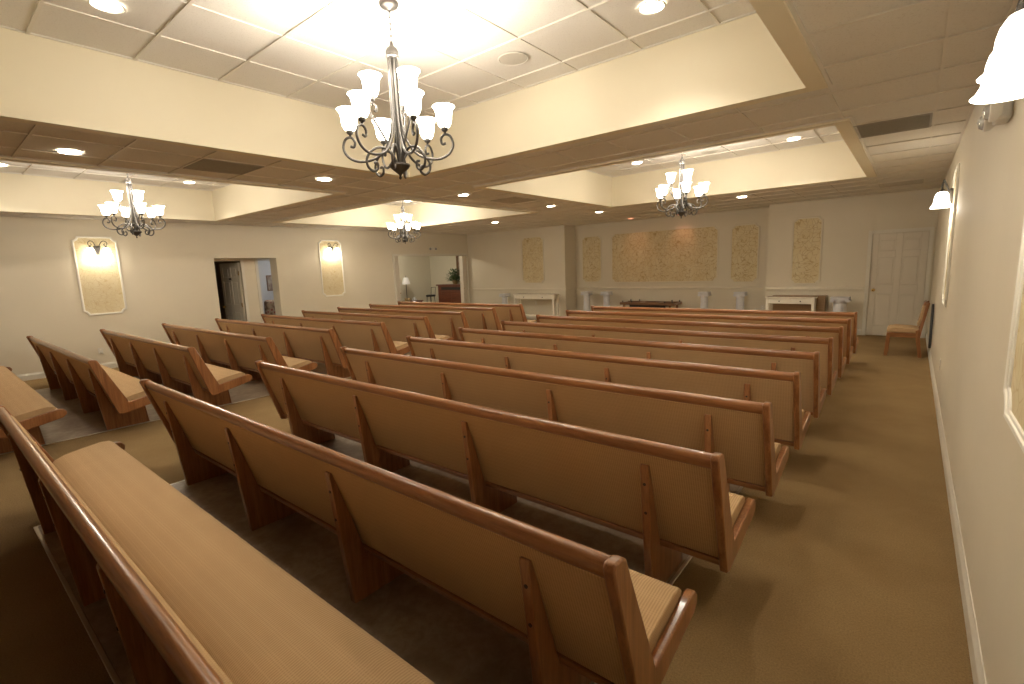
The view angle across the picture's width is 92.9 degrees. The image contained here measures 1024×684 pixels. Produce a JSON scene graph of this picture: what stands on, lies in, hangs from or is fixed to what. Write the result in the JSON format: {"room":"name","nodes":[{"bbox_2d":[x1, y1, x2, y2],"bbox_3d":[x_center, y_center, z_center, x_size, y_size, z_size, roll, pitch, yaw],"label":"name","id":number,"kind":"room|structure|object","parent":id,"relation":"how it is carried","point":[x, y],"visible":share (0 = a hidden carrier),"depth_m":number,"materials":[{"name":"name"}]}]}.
{"room":"funeral home chapel","nodes":[
{"label":"funeral home chapel","id":0,"kind":"room"},
{"bbox_2d":[0,160,229,189],"bbox_3d":[-5.478,-2.625,6.893,4.377,0.042,3.762,5,11,39],"label":"ceiling","id":1,"kind":"structure","parent":0,"point":[63,173],"depth_m":7.96,"materials":[{"name":"tile"}]},
{"bbox_2d":[98,173,165,237],"bbox_3d":[-5.488,-2.056,7.018,0.787,1.102,0.702,4,11,36],"label":"chandelier","id":2,"kind":"object","parent":1,"relation":"hanging from","point":[135,197],"visible":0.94,"depth_m":6.99,"materials":[{"name":"white glass"}]},
{"bbox_2d":[214,261,246,320],"bbox_3d":[-7.808,-0.918,11.858,2.380,2.095,1.830,5,11,39],"label":"wall","id":3,"kind":"structure","parent":0,"point":[216,264],"depth_m":12.79,"materials":[{"name":"paint"}]},
{"bbox_2d":[219,263,245,320],"bbox_3d":[-6.770,-0.907,11.826,0.772,1.992,0.112,3,10,30],"label":"door","id":4,"kind":"structure","parent":3,"relation":"in","point":[231,280],"depth_m":11.77,"materials":[{"name":"paint"}]},
{"bbox_2d":[0,216,469,374],"bbox_3d":[-5.746,-1.699,11.821,0.120,3.500,14.490,5,11,39],"label":"wall","id":5,"kind":"structure","parent":0,"point":[169,275],"depth_m":9.98,"materials":[{"name":"paint"}]},
{"bbox_2d":[16,361,117,380],"bbox_3d":[-8.338,0.577,8.753,0.016,0.120,5.900,5,11,39],"label":"baseboard","id":6,"kind":"structure","parent":5,"relation":"attached to","point":[37,375],"depth_m":8.64,"materials":[{"name":"white paint"}]},
{"bbox_2d":[71,236,126,315],"bbox_3d":[-7.797,-1.251,9.221,0.022,1.470,0.670,5,11,39],"label":"panel","id":7,"kind":"object","parent":5,"relation":"attached to","point":[100,279],"visible":1,"depth_m":9.22,"materials":[{"name":"white paint"}]},
{"bbox_2d":[85,241,112,256],"bbox_3d":[-7.726,-1.743,9.093,0.183,0.295,0.417,5,11,39],"label":"wall sconce","id":8,"kind":"object","parent":7,"relation":"attached to","point":[90,251],"visible":1,"depth_m":9.12,"materials":[{"name":"white glass"}]},
{"bbox_2d":[318,240,345,296],"bbox_3d":[-4.763,-1.951,12.895,0.022,1.480,0.670,5,11,39],"label":"panel","id":9,"kind":"object","parent":5,"relation":"attached to","point":[331,265],"visible":1,"depth_m":12.89,"materials":[{"name":"white paint"}]},
{"bbox_2d":[326,243,340,253],"bbox_3d":[-4.690,-2.448,12.769,0.183,0.295,0.417,5,11,39],"label":"wall sconce","id":10,"kind":"object","parent":9,"relation":"attached to","point":[329,249],"visible":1,"depth_m":12.80,"materials":[{"name":"white glass"}]},
{"bbox_2d":[394,256,401,301],"bbox_3d":[-3.467,-1.523,14.713,0.190,2.090,0.171,5,11,39],"label":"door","id":11,"kind":"structure","parent":5,"relation":"in","point":[396,257],"depth_m":14.63,"materials":[{"name":"paint"}]},
{"bbox_2d":[392,254,469,304],"bbox_3d":[-2.493,-1.747,15.727,0.018,2.175,3.170,5,11,39],"label":"trim","id":12,"kind":"structure","parent":5,"relation":"attached to","point":[393,255],"depth_m":15.26,"materials":[{"name":"white paint"}]},
{"bbox_2d":[459,256,466,302],"bbox_3d":[-1.669,-1.923,16.892,0.190,2.090,0.147,5,11,39],"label":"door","id":13,"kind":"structure","parent":5,"relation":"in","point":[462,265],"depth_m":16.81,"materials":[{"name":"paint"}]},
{"bbox_2d":[214,258,268,322],"bbox_3d":[-6.440,-0.922,11.573,0.100,2.090,1.620,5,11,39],"label":"wall","id":14,"kind":"structure","parent":0,"point":[249,263],"depth_m":11.69,"materials":[{"name":"paint"}]},
{"bbox_2d":[240,259,263,322],"bbox_3d":[-6.225,-0.946,11.745,0.015,2.070,0.390,5,11,39],"label":"trim","id":15,"kind":"structure","parent":14,"relation":"attached to","point":[241,260],"depth_m":11.68,"materials":[{"name":"white paint"}]},
{"bbox_2d":[225,258,269,260],"bbox_3d":[-7.165,-2.091,12.272,2.700,0.050,3.500,5,11,39],"label":"ceiling","id":16,"kind":"structure","parent":0,"point":[225,258],"depth_m":12.80,"materials":[{"name":"paint"}]},
{"bbox_2d":[0,173,515,225],"bbox_3d":[-3.981,-2.683,8.651,4.604,0.589,8.470,5,11,39],"label":"wall","id":17,"kind":"structure","parent":0,"point":[17,191],"depth_m":8.93,"materials":[{"name":"paint"}]},
{"bbox_2d":[0,164,231,190],"bbox_3d":[-5.477,-2.605,6.896,4.377,0.023,3.762,5,11,39],"label":"trim","id":18,"kind":"structure","parent":17,"relation":"attached to","point":[31,165],"depth_m":8.19,"materials":[{"name":"paint"}]},
{"bbox_2d":[384,200,426,205],"bbox_3d":[-2.327,-3.260,10.415,4.211,0.023,3.410,5,11,39],"label":"trim","id":19,"kind":"structure","parent":17,"relation":"attached to","point":[407,200],"depth_m":12.52,"materials":[{"name":"paint"}]},
{"bbox_2d":[258,261,273,313],"bbox_3d":[-6.480,-1.153,13.076,2.080,2.095,1.770,5,11,39],"label":"wall","id":20,"kind":"structure","parent":0,"point":[264,268],"depth_m":13.84,"materials":[{"name":"paint"}]},
{"bbox_2d":[266,275,272,290],"bbox_3d":[-6.878,-1.698,14.005,0.022,0.440,0.340,5,11,39],"label":"framed picture","id":21,"kind":"object","parent":20,"relation":"attached to","point":[268,277],"visible":0.46,"depth_m":13.93,"materials":[{"name":"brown wood"}]},
{"bbox_2d":[269,258,279,314],"bbox_3d":[-6.335,-1.012,11.438,0.220,2.300,1.670,5,11,39],"label":"wall","id":22,"kind":"structure","parent":0,"point":[272,266],"depth_m":12.00,"materials":[{"name":"paint"}]},
{"bbox_2d":[0,0,754,125],"bbox_3d":[-0.828,-2.221,3.131,4.215,0.042,3.762,5,11,39],"label":"ceiling","id":23,"kind":"structure","parent":0,"point":[461,35],"depth_m":3.59,"materials":[{"name":"tile"}]},
{"bbox_2d":[87,0,125,13],"bbox_3d":[-2.547,-2.113,3.062,0.190,0.008,0.190,5,11,39],"label":"recessed light","id":24,"kind":"object","parent":23,"relation":"in","point":[109,6],"visible":1,"depth_m":3.07,"materials":[{"name":"white"}]},
{"bbox_2d":[336,0,454,179],"bbox_3d":[-0.780,-1.652,3.240,0.787,1.102,0.702,-2,9,-1],"label":"chandelier","id":25,"kind":"object","parent":23,"relation":"hanging from","point":[404,95],"visible":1,"depth_m":3.21,"materials":[{"name":"grey metal"}]},
{"bbox_2d":[498,52,528,65],"bbox_3d":[0.011,-2.360,4.062,0.260,0.008,0.260,5,11,39],"label":"ceiling speaker","id":26,"kind":"object","parent":23,"relation":"attached to","point":[510,58],"visible":1,"depth_m":4.05,"materials":[{"name":"beige plastic"}]},
{"bbox_2d":[638,0,665,14],"bbox_3d":[0.954,-2.282,3.324,0.190,0.008,0.190,5,11,39],"label":"recessed light","id":27,"kind":"object","parent":23,"relation":"in","point":[650,7],"visible":1,"depth_m":3.32,"materials":[{"name":"white"}]},
{"bbox_2d":[384,200,423,205],"bbox_3d":[-2.328,-3.281,10.412,4.211,0.042,3.410,5,11,39],"label":"ceiling","id":28,"kind":"structure","parent":0,"point":[400,203],"depth_m":12.50,"materials":[{"name":"tile"}]},
{"bbox_2d":[387,200,420,243],"bbox_3d":[-2.459,-2.785,11.050,0.702,1.102,0.787,-2,9,3],"label":"chandelier","id":29,"kind":"object","parent":28,"relation":"hanging from","point":[402,225],"visible":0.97,"depth_m":11.04,"materials":[{"name":"white glass"}]},
{"bbox_2d":[398,256,459,301],"bbox_3d":[-3.920,-1.978,16.175,2.550,2.600,5.520,5,11,39],"label":"wall","id":30,"kind":"structure","parent":0,"point":[423,273],"depth_m":18.44,"materials":[{"name":"paint"}]},
{"bbox_2d":[456,256,459,275],"bbox_3d":[-1.711,-2.744,17.668,0.840,0.900,0.040,5,11,39],"label":"framed picture","id":31,"kind":"object","parent":30,"relation":"attached to","point":[457,257],"visible":0.19,"depth_m":17.87,"materials":[{"name":"brown wood"}]},
{"bbox_2d":[0,13,864,203],"bbox_3d":[0.824,-2.323,5.140,4.363,0.589,9.061,5,11,39],"label":"tray ceiling side","id":32,"kind":"structure","parent":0,"point":[39,75],"depth_m":4.25,"materials":[{"name":"paint"}]},
{"bbox_2d":[0,0,756,126],"bbox_3d":[-0.828,-2.201,3.135,4.215,0.023,3.762,5,11,39],"label":"ceiling grid","id":33,"kind":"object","parent":32,"relation":"attached to","point":[41,3],"depth_m":3.68,"materials":[{"name":"paint"}]},
{"bbox_2d":[0,0,1017,234],"bbox_3d":[-0.994,-2.338,7.782,12.236,0.023,14.490,5,11,39],"label":"ceiling grid","id":34,"kind":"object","parent":32,"relation":"attached to","point":[790,4],"depth_m":5.07,"materials":[{"name":"paint"}]},
{"bbox_2d":[585,129,842,176],"bbox_3d":[2.435,-2.919,7.034,4.201,0.023,3.851,5,11,39],"label":"trim","id":35,"kind":"structure","parent":32,"relation":"attached to","point":[812,129],"depth_m":8.11,"materials":[{"name":"paint"}]},
{"bbox_2d":[0,319,972,683],"bbox_3d":[-2.038,0.236,10.170,16.506,0.104,16.100,5,11,39],"label":"floor","id":36,"kind":"structure","parent":0,"point":[846,574],"depth_m":2.67,"materials":[{"name":"carpet"}]},
{"bbox_2d":[0,366,66,453],"bbox_3d":[-6.414,0.548,6.035,4.280,0.850,0.686,5,11,39],"label":"pew","id":37,"kind":"object","parent":36,"relation":"on","point":[31,410],"visible":0.84,"depth_m":5.03,"materials":[{"name":"beige fabric"}]},
{"bbox_2d":[33,526,121,683],"bbox_3d":[-1.844,1.398,2.189,3.704,0.008,0.022,5,11,39],"label":"trim","id":38,"kind":"structure","parent":36,"relation":"on","point":[110,669],"depth_m":2.44,"materials":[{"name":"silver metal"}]},
{"bbox_2d":[26,336,150,429],"bbox_3d":[-5.840,0.421,6.731,4.280,0.850,0.686,5,11,39],"label":"pew","id":39,"kind":"object","parent":36,"relation":"on","point":[121,400],"visible":0.88,"depth_m":5.83,"materials":[{"name":"brown wood"}]},
{"bbox_2d":[0,377,349,454],"bbox_3d":[-2.291,0.497,8.185,0.020,0.008,8.825,5,11,39],"label":"trim","id":40,"kind":"structure","parent":36,"relation":"on","point":[347,377],"depth_m":5.51,"materials":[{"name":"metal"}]},
{"bbox_2d":[100,329,251,405],"bbox_3d":[-5.266,0.293,7.426,4.280,0.850,0.686,5,11,39],"label":"pew","id":41,"kind":"object","parent":36,"relation":"on","point":[180,368],"visible":0.94,"depth_m":6.65,"materials":[{"name":"brown wood"}]},
{"bbox_2d":[0,405,434,683],"bbox_3d":[-1.658,0.948,2.275,4.280,0.850,0.686,5,11,39],"label":"pew","id":42,"kind":"object","parent":36,"relation":"on","point":[191,601],"visible":1,"depth_m":1.86,"materials":[{"name":"brown wood"}]},
{"bbox_2d":[162,323,317,380],"bbox_3d":[-4.692,0.165,8.122,4.280,0.850,0.686,5,11,39],"label":"pew","id":43,"kind":"object","parent":36,"relation":"on","point":[233,351],"visible":0.7,"depth_m":7.53,"materials":[{"name":"beige fabric"}]},
{"bbox_2d":[264,300,275,314],"bbox_3d":[-6.620,-0.676,13.548,0.636,1.020,0.840,5,11,39],"label":"floral armchair","id":44,"kind":"object","parent":36,"relation":"on","point":[269,307],"visible":0.08,"depth_m":13.15,"materials":[{"name":"fabric"}]},
{"bbox_2d":[215,318,350,377],"bbox_3d":[-4.117,0.037,8.818,4.280,0.850,0.686,5,11,39],"label":"pew","id":45,"kind":"object","parent":36,"relation":"on","point":[320,345],"visible":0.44,"depth_m":7.95,"materials":[{"name":"beige fabric"}]},
{"bbox_2d":[261,314,409,354],"bbox_3d":[-3.543,-0.090,9.514,4.280,0.850,0.686,5,11,39],"label":"pew","id":46,"kind":"object","parent":36,"relation":"on","point":[364,335],"visible":0.38,"depth_m":8.54,"materials":[{"name":"brown wood"}]},
{"bbox_2d":[302,310,453,341],"bbox_3d":[-2.969,-0.218,10.209,4.280,0.850,0.686,5,11,39],"label":"pew","id":47,"kind":"object","parent":36,"relation":"on","point":[399,327],"visible":0.44,"depth_m":9.24,"materials":[{"name":"brown wood"}]},
{"bbox_2d":[337,307,468,340],"bbox_3d":[-2.395,-0.346,10.905,4.280,0.850,0.686,5,11,39],"label":"pew","id":48,"kind":"object","parent":36,"relation":"on","point":[441,322],"visible":0.27,"depth_m":9.86,"materials":[{"name":"brown wood"}]},
{"bbox_2d":[139,379,696,683],"bbox_3d":[-1.158,0.825,2.960,4.280,0.850,0.686,5,11,39],"label":"pew","id":49,"kind":"object","parent":36,"relation":"on","point":[583,616],"visible":1,"depth_m":1.88,"materials":[{"name":"beige fabric"}]},
{"bbox_2d":[426,287,435,301],"bbox_3d":[-2.983,-1.499,17.951,0.360,1.050,0.360,5,11,39],"label":"bar stool","id":50,"kind":"object","parent":36,"relation":"on","point":[430,295],"visible":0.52,"depth_m":17.80,"materials":[{"name":"black plastic"}]},
{"bbox_2d":[369,304,502,330],"bbox_3d":[-1.821,-0.473,11.601,4.280,0.850,0.686,5,11,39],"label":"pew","id":51,"kind":"object","parent":36,"relation":"on","point":[477,318],"visible":0.25,"depth_m":10.47,"materials":[{"name":"beige fabric"}]},
{"bbox_2d":[436,284,460,302],"bbox_3d":[-2.120,-1.554,17.831,1.300,1.130,0.540,5,11,39],"label":"base cabinet","id":52,"kind":"object","parent":36,"relation":"on","point":[447,293],"visible":0.48,"depth_m":17.60,"materials":[{"name":"brown wood"}]},
{"bbox_2d":[447,268,459,283],"bbox_3d":[-2.044,-2.387,17.574,0.800,0.587,0.620,1,9,21],"label":"potted plant","id":53,"kind":"object","parent":52,"relation":"on","point":[455,278],"visible":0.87,"depth_m":17.48,"materials":[{"name":"green plant"}]},
{"bbox_2d":[397,301,536,323],"bbox_3d":[-1.247,-0.601,12.296,4.280,0.850,0.686,5,11,39],"label":"pew","id":54,"kind":"object","parent":36,"relation":"on","point":[506,312],"visible":0.3,"depth_m":11.14,"materials":[{"name":"brown wood"}]},
{"bbox_2d":[499,293,509,303],"bbox_3d":[-0.220,-1.134,15.620,0.268,0.831,0.256,5,11,39],"label":"pedestal column","id":55,"kind":"structure","parent":36,"relation":"on","point":[504,296],"depth_m":15.52,"materials":[{"name":"white paint"}]},
{"bbox_2d":[255,360,755,581],"bbox_3d":[-0.584,0.697,3.656,4.280,0.850,0.686,5,11,39],"label":"pew","id":56,"kind":"object","parent":36,"relation":"on","point":[677,500],"visible":0.97,"depth_m":2.73,"materials":[{"name":"beige fabric"}]},
{"bbox_2d":[513,293,559,315],"bbox_3d":[0.729,-1.048,14.827,1.540,0.830,0.320,5,11,39],"label":"console table","id":57,"kind":"object","parent":36,"relation":"on","point":[519,296],"visible":0.77,"depth_m":14.53,"materials":[{"name":"beige paint"}]},
{"bbox_2d":[340,346,788,496],"bbox_3d":[-0.010,0.569,4.351,4.280,0.850,0.686,5,11,39],"label":"pew","id":58,"kind":"object","parent":36,"relation":"on","point":[742,431],"visible":0.68,"depth_m":3.41,"materials":[{"name":"beige fabric"}]},
{"bbox_2d":[581,291,592,310],"bbox_3d":[2.205,-1.050,14.355,0.268,0.870,0.256,5,11,39],"label":"pedestal column","id":59,"kind":"structure","parent":36,"relation":"on","point":[586,294],"depth_m":14.26,"materials":[{"name":"white paint"}]},
{"bbox_2d":[600,291,612,305],"bbox_3d":[2.709,-1.006,13.947,0.268,0.870,0.256,5,11,39],"label":"pedestal column","id":60,"kind":"structure","parent":36,"relation":"on","point":[606,294],"depth_m":13.85,"materials":[{"name":"white paint"}]},
{"bbox_2d":[406,336,810,449],"bbox_3d":[0.565,0.442,5.047,4.280,0.850,0.686,5,11,39],"label":"pew","id":61,"kind":"object","parent":36,"relation":"on","point":[791,423],"visible":0.56,"depth_m":4.11,"materials":[{"name":"beige fabric"}]},
{"bbox_2d":[458,327,825,417],"bbox_3d":[1.139,0.314,5.743,4.280,0.850,0.686,5,11,39],"label":"pew","id":62,"kind":"object","parent":36,"relation":"on","point":[813,395],"visible":0.42,"depth_m":4.85,"materials":[{"name":"brown wood"}]},
{"bbox_2d":[620,299,681,307],"bbox_3d":[3.729,-0.806,13.143,1.550,0.642,0.560,5,11,39],"label":"casket bier","id":63,"kind":"object","parent":36,"relation":"on","point":[656,304],"visible":0.63,"depth_m":12.96,"materials":[{"name":"brown wood"}]},
{"bbox_2d":[594,486,742,683],"bbox_3d":[2.378,0.903,4.407,0.020,0.008,8.825,5,11,39],"label":"trim","id":64,"kind":"structure","parent":36,"relation":"on","point":[689,557],"depth_m":2.64,"materials":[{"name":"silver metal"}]},
{"bbox_2d":[501,320,837,394],"bbox_3d":[1.713,0.186,6.439,4.280,0.850,0.686,5,11,39],"label":"pew","id":65,"kind":"object","parent":36,"relation":"on","point":[828,377],"visible":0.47,"depth_m":5.59,"materials":[{"name":"brown wood"}]},
{"bbox_2d":[536,315,845,377],"bbox_3d":[2.287,0.058,7.135,4.280,0.850,0.686,5,11,39],"label":"pew","id":66,"kind":"object","parent":36,"relation":"on","point":[839,362],"visible":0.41,"depth_m":6.31,"materials":[{"name":"brown wood"}]},
{"bbox_2d":[698,292,710,308],"bbox_3d":[4.826,-0.823,12.234,0.268,0.870,0.256,5,11,39],"label":"pedestal column","id":67,"kind":"structure","parent":36,"relation":"on","point":[704,296],"depth_m":12.13,"materials":[{"name":"white paint"}]},
{"bbox_2d":[566,310,852,364],"bbox_3d":[2.861,-0.069,7.830,4.280,0.850,0.686,5,11,39],"label":"pew","id":68,"kind":"object","parent":36,"relation":"on","point":[796,321],"visible":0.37,"depth_m":7.04,"materials":[{"name":"brown wood"}]},
{"bbox_2d":[591,305,858,353],"bbox_3d":[3.435,-0.197,8.526,4.280,0.850,0.686,5,11,39],"label":"pew","id":69,"kind":"object","parent":36,"relation":"on","point":[770,313],"visible":0.31,"depth_m":7.75,"materials":[{"name":"brown wood"}]},
{"bbox_2d":[733,292,747,309],"bbox_3d":[5.478,-0.766,11.707,0.268,0.870,0.256,5,11,39],"label":"pedestal column","id":70,"kind":"structure","parent":36,"relation":"on","point":[740,296],"depth_m":11.60,"materials":[{"name":"white paint"}]},
{"bbox_2d":[765,296,817,310],"bbox_3d":[6.017,-0.576,10.537,0.950,0.810,0.300,5,11,39],"label":"console table","id":71,"kind":"object","parent":36,"relation":"on","point":[770,300],"visible":0.73,"depth_m":10.39,"materials":[{"name":"beige paint"}]},
{"bbox_2d":[772,295,827,311],"bbox_3d":[6.267,-0.610,10.659,1.020,0.822,0.190,5,11,39],"label":"base cabinet","id":72,"kind":"object","parent":36,"relation":"on","point":[821,300],"visible":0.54,"depth_m":10.51,"materials":[{"name":"brown wood"}]},
{"bbox_2d":[829,296,850,311],"bbox_3d":[6.667,-0.508,9.922,0.348,0.813,0.333,5,11,39],"label":"pedestal column","id":73,"kind":"structure","parent":36,"relation":"on","point":[839,303],"depth_m":9.79,"materials":[{"name":"white paint"}]},
{"bbox_2d":[883,300,929,357],"bbox_3d":[6.431,-0.230,7.942,0.525,0.879,0.460,5,11,39],"label":"chair","id":74,"kind":"object","parent":36,"relation":"on","point":[894,330],"visible":1,"depth_m":7.78,"materials":[{"name":"beige fabric"}]},
{"bbox_3d":[-3.703,-1.211,17.760,0.560,0.590,0.800,5,11,39],"label":"end table","id":75,"kind":"object","parent":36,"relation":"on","visible":0},
{"bbox_2d":[402,276,409,294],"bbox_3d":[-3.806,-1.930,17.556,0.300,0.900,0.300,5,11,39],"label":"table lamp","id":76,"kind":"object","parent":75,"relation":"on","point":[405,280],"visible":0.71,"depth_m":17.43,"materials":[{"name":"white fabric"}]},
{"bbox_2d":[0,0,1012,234],"bbox_3d":[-0.994,-2.350,7.780,12.236,0.076,14.490,5,11,39],"label":"ceiling","id":77,"kind":"structure","parent":0,"point":[927,21],"depth_m":4.47,"materials":[{"name":"tile"}]},
{"bbox_2d":[56,150,83,154],"bbox_3d":[-3.944,-1.690,4.345,0.190,0.008,0.190,5,11,39],"label":"recessed light","id":78,"kind":"object","parent":77,"relation":"in","point":[67,152],"visible":1,"depth_m":4.34,"materials":[{"name":"beige plastic"}]},
{"bbox_2d":[183,159,264,174],"bbox_3d":[-3.054,-1.853,5.165,0.590,0.012,0.580,5,11,39],"label":"ceiling vent","id":79,"kind":"object","parent":77,"relation":"in","point":[209,165],"visible":1,"depth_m":5.16,"materials":[{"name":"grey metal"}]},
{"bbox_2d":[316,178,331,180],"bbox_3d":[-2.324,-2.007,6.027,0.190,0.008,0.190,5,11,39],"label":"recessed light","id":80,"kind":"object","parent":77,"relation":"in","point":[318,179],"visible":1,"depth_m":6.01,"materials":[{"name":"white"}]},
{"bbox_2d":[491,197,536,203],"bbox_3d":[0.029,-2.485,8.548,0.580,0.012,0.590,5,11,39],"label":"ceiling vent","id":81,"kind":"object","parent":77,"relation":"in","point":[513,199],"visible":1,"depth_m":8.52,"materials":[{"name":"metal"}]},
{"bbox_2d":[496,198,531,202],"bbox_3d":[0.029,-2.486,8.548,0.550,0.009,0.560,5,11,39],"label":"grille","id":82,"kind":"object","parent":81,"relation":"attached to","point":[506,200],"depth_m":8.53,"materials":[{"name":"metal"}]},
{"bbox_2d":[853,113,932,138],"bbox_3d":[3.509,-1.996,4.516,0.585,0.012,0.600,5,11,39],"label":"ceiling vent","id":83,"kind":"object","parent":77,"relation":"in","point":[923,120],"visible":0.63,"depth_m":4.48,"materials":[{"name":"grey metal"}]},
{"bbox_2d":[878,179,923,187],"bbox_3d":[6.565,-2.676,8.220,0.585,0.012,0.580,5,11,39],"label":"ceiling vent","id":84,"kind":"object","parent":77,"relation":"in","point":[920,181],"visible":1,"depth_m":8.22,"materials":[{"name":"metal"}]},
{"bbox_2d":[467,188,940,337],"bbox_3d":[3.463,-2.266,13.297,12.236,3.500,0.710,5,11,39],"label":"wall","id":85,"kind":"structure","parent":0,"point":[494,258],"depth_m":12.12,"materials":[{"name":"paint"}]},
{"bbox_2d":[469,288,565,290],"bbox_3d":[0.060,-1.698,15.730,3.980,0.090,0.022,5,11,39],"label":"trim","id":86,"kind":"structure","parent":85,"relation":"attached to","point":[470,289],"depth_m":15.64,"materials":[{"name":"paint"}]},
{"bbox_2d":[526,316,536,319],"bbox_3d":[0.086,-0.825,15.872,3.960,0.120,0.016,5,11,39],"label":"baseboard","id":87,"kind":"structure","parent":85,"relation":"attached to","point":[527,317],"depth_m":15.43,"materials":[{"name":"white paint"}]},
{"bbox_2d":[521,236,544,283],"bbox_3d":[0.639,-2.534,15.098,0.860,1.450,0.022,5,11,39],"label":"panel","id":88,"kind":"object","parent":85,"relation":"attached to","point":[532,248],"visible":1,"depth_m":15.09,"materials":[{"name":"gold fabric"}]},
{"bbox_2d":[565,287,575,290],"bbox_3d":[1.783,-1.606,14.713,0.022,0.090,0.610,5,11,39],"label":"trim","id":89,"kind":"structure","parent":85,"relation":"attached to","point":[569,288],"depth_m":14.68,"materials":[{"name":"paint"}]},
{"bbox_2d":[581,235,601,282],"bbox_3d":[2.362,-2.454,14.463,0.680,1.380,0.022,5,11,39],"label":"panel","id":90,"kind":"object","parent":85,"relation":"attached to","point":[591,246],"visible":1,"depth_m":14.46,"materials":[{"name":"beige fabric"}]},
{"bbox_2d":[611,225,718,282],"bbox_3d":[4.014,-2.311,13.127,2.980,1.420,0.022,5,11,39],"label":"panel","id":91,"kind":"object","parent":85,"relation":"attached to","point":[686,254],"visible":1,"depth_m":13.03,"materials":[{"name":"beige fabric"}]},
{"bbox_2d":[576,286,765,289],"bbox_3d":[4.058,-1.465,13.247,5.410,0.090,0.022,5,11,39],"label":"trim","id":92,"kind":"structure","parent":85,"relation":"attached to","point":[648,287],"depth_m":12.92,"materials":[{"name":"paint"}]},
{"bbox_2d":[729,223,759,282],"bbox_3d":[5.636,-2.145,11.819,0.660,1.420,0.022,5,11,39],"label":"panel","id":93,"kind":"object","parent":85,"relation":"attached to","point":[744,238],"visible":1,"depth_m":11.82,"materials":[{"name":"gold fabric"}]},
{"bbox_2d":[790,216,823,284],"bbox_3d":[6.343,-1.959,10.497,0.580,1.440,0.022,5,11,39],"label":"panel","id":94,"kind":"object","parent":85,"relation":"attached to","point":[807,232],"visible":1,"depth_m":10.50,"materials":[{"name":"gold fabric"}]},
{"bbox_2d":[765,287,863,290],"bbox_3d":[6.482,-1.140,10.534,1.840,0.090,0.022,5,11,39],"label":"trim","id":95,"kind":"structure","parent":85,"relation":"attached to","point":[767,288],"depth_m":10.49,"materials":[{"name":"paint"}]},
{"bbox_2d":[861,227,934,337],"bbox_3d":[7.599,-1.155,9.630,1.003,2.113,0.117,5,11,39],"label":"door","id":96,"kind":"structure","parent":85,"relation":"in","point":[897,273],"depth_m":9.62,"materials":[{"name":"paint"}]},
{"bbox_2d":[587,126,842,176],"bbox_3d":[2.434,-2.939,7.031,4.201,0.042,3.851,5,11,39],"label":"ceiling","id":97,"kind":"structure","parent":0,"point":[831,129],"depth_m":7.88,"materials":[{"name":"tile"}]},
{"bbox_2d":[655,153,709,217],"bbox_3d":[2.471,-2.361,7.086,0.787,1.102,0.702,5,11,38],"label":"chandelier","id":98,"kind":"object","parent":97,"relation":"hanging from","point":[684,175],"visible":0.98,"depth_m":7.07,"materials":[{"name":"white glass"}]},
{"bbox_2d":[701,150,717,153],"bbox_3d":[3.178,-3.058,7.854,0.260,0.008,0.260,5,11,39],"label":"ceiling speaker","id":99,"kind":"object","parent":97,"relation":"attached to","point":[709,151],"visible":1,"depth_m":7.84,"materials":[{"name":"metal"}]},
{"bbox_2d":[786,137,800,140],"bbox_3d":[4.163,-2.994,7.198,0.190,0.008,0.190,5,11,39],"label":"recessed light","id":100,"kind":"object","parent":97,"relation":"in","point":[797,138],"visible":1,"depth_m":7.20,"materials":[{"name":"white"}]},
{"bbox_2d":[927,9,1023,683],"bbox_3d":[3.837,-0.867,4.066,0.120,3.500,14.730,5,11,39],"label":"wall","id":101,"kind":"structure","parent":0,"point":[970,335],"depth_m":2.30,"materials":[{"name":"paint"}]},
{"bbox_2d":[928,304,933,347],"bbox_3d":[6.286,-0.237,7.301,0.031,0.654,0.297,5,11,39],"label":"holder","id":102,"kind":"object","parent":101,"relation":"attached to","point":[932,307],"visible":1,"depth_m":7.25,"materials":[{"name":"black plastic"}]},
{"bbox_2d":[942,163,959,306],"bbox_3d":[4.735,-1.133,5.260,0.022,1.470,0.670,5,11,39],"label":"panel","id":103,"kind":"object","parent":101,"relation":"attached to","point":[955,186],"visible":1,"depth_m":5.13,"materials":[{"name":"white paint"}]},
{"bbox_2d":[930,179,953,208],"bbox_3d":[4.639,-1.592,5.255,0.183,0.295,0.417,5,11,39],"label":"wall sconce","id":104,"kind":"object","parent":103,"relation":"attached to","point":[943,199],"visible":1,"depth_m":5.15,"materials":[{"name":"white glass"}]},
{"bbox_2d":[926,333,986,683],"bbox_3d":[3.660,0.840,4.139,0.016,0.120,13.900,5,11,39],"label":"baseboard","id":105,"kind":"structure","parent":101,"relation":"attached to","point":[976,659],"depth_m":2.47,"materials":[{"name":"white paint"}]},
{"bbox_2d":[977,100,1013,131],"bbox_3d":[2.284,-1.074,2.305,0.106,0.100,0.324,5,11,39],"label":"wall sconce","id":106,"kind":"object","parent":101,"relation":"attached to","point":[999,113],"visible":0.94,"depth_m":2.23,"materials":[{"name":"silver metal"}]},
{"bbox_2d":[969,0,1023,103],"bbox_3d":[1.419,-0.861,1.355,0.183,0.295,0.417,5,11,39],"label":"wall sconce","id":107,"kind":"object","parent":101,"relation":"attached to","point":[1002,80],"visible":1,"depth_m":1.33,"materials":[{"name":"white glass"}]},
{"bbox_2d":[1003,218,1023,452],"bbox_3d":[1.559,-0.417,1.413,0.022,1.470,0.670,5,11,39],"label":"panel","id":108,"kind":"object","parent":101,"relation":"attached to","point":[1013,388],"visible":1,"depth_m":1.68,"materials":[{"name":"white paint"}]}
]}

